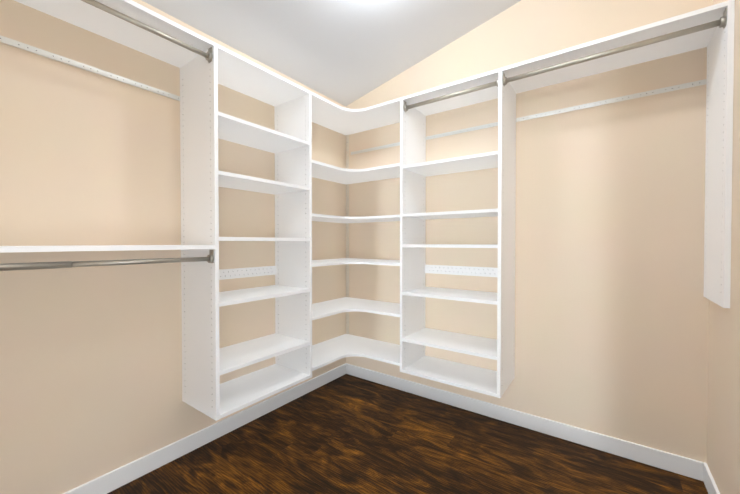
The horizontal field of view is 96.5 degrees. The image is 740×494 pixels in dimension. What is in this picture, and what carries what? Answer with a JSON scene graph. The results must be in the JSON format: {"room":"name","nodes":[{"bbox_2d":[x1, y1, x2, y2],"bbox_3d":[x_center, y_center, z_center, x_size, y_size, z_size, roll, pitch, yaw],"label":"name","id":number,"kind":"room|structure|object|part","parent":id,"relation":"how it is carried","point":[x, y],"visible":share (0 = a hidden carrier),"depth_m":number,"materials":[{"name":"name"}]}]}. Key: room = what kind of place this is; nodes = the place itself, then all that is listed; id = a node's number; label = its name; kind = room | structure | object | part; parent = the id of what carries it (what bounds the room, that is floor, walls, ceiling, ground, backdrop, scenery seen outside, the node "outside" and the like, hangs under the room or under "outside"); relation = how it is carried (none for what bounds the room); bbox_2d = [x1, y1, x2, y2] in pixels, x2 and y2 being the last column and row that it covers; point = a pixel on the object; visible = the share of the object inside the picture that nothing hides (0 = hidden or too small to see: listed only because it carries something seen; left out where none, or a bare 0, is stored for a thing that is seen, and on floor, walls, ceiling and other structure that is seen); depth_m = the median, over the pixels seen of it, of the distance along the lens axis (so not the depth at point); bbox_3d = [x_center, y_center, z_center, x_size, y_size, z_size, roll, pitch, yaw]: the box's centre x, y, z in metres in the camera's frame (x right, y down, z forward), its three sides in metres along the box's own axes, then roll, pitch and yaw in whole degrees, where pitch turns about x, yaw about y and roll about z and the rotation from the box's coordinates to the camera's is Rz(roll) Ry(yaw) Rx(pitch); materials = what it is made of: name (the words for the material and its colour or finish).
{"room":"walk-in closet","nodes":[
{"label":"walk-in closet","id":0,"kind":"room"},
{"bbox_2d":[0,0,345,493],"bbox_3d":[-1.004,-0.432,2.020,0.120,3.202,2.760,1,1,36],"label":"wall","id":1,"kind":"structure","parent":0,"point":[90,373],"depth_m":1.57,"materials":[{"name":"paint"}]},
{"bbox_2d":[63,363,346,493],"bbox_3d":[-0.949,1.123,2.001,0.017,0.093,2.520,1,1,36],"label":"baseboard","id":2,"kind":"structure","parent":1,"relation":"attached to","point":[108,482],"depth_m":1.91,"materials":[{"name":"white wood"}]},
{"bbox_2d":[142,0,520,105],"bbox_3d":[-0.003,-1.572,1.283,2.589,0.695,2.760,1,1,36],"label":"ceiling","id":3,"kind":"structure","parent":0,"point":[345,52],"depth_m":2.14,"materials":[{"name":"grey paint"}]},
{"bbox_2d":[107,374,707,493],"bbox_3d":[-0.003,1.228,1.321,2.589,0.100,2.760,1,1,36],"label":"floor","id":4,"kind":"structure","parent":0,"point":[347,434],"depth_m":1.83,"materials":[{"name":"brown wood"}]},
{"bbox_2d":[346,0,712,462],"bbox_3d":[0.769,-0.437,2.369,2.349,3.202,0.120,1,1,36],"label":"wall","id":5,"kind":"structure","parent":0,"point":[611,321],"depth_m":1.97,"materials":[{"name":"paint"}]},
{"bbox_2d":[0,0,734,420],"bbox_3d":[0.003,-0.066,1.311,2.346,1.880,2.498,1,1,36],"label":"closet shelving","id":6,"kind":"object","parent":5,"relation":"attached to","point":[206,66],"visible":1,"depth_m":1.93,"materials":[{"name":"white laminate"}]},
{"bbox_3d":[0.003,-0.996,1.298,2.346,0.019,2.498,1,1,36],"label":"shelf","id":7,"kind":"part","parent":6,"relation":"part of","materials":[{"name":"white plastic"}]},
{"bbox_2d":[347,363,698,479],"bbox_3d":[0.726,1.118,2.339,2.280,0.093,0.014,1,1,36],"label":"baseboard","id":8,"kind":"structure","parent":5,"relation":"attached to","point":[681,465],"depth_m":2.06,"materials":[{"name":"white wood"}]},
{"bbox_2d":[707,0,739,493],"bbox_3d":[0.999,-0.412,0.577,0.120,3.202,2.760,1,1,36],"label":"wall","id":9,"kind":"structure","parent":0,"point":[723,439],"depth_m":1.35,"materials":[{"name":"paint"}]},
{"bbox_2d":[699,461,719,493],"bbox_3d":[0.943,1.141,0.638,0.017,0.093,2.520,1,1,36],"label":"baseboard","id":10,"kind":"structure","parent":9,"relation":"attached to","point":[705,475],"depth_m":1.59,"materials":[{"name":"white wood"}]}
]}

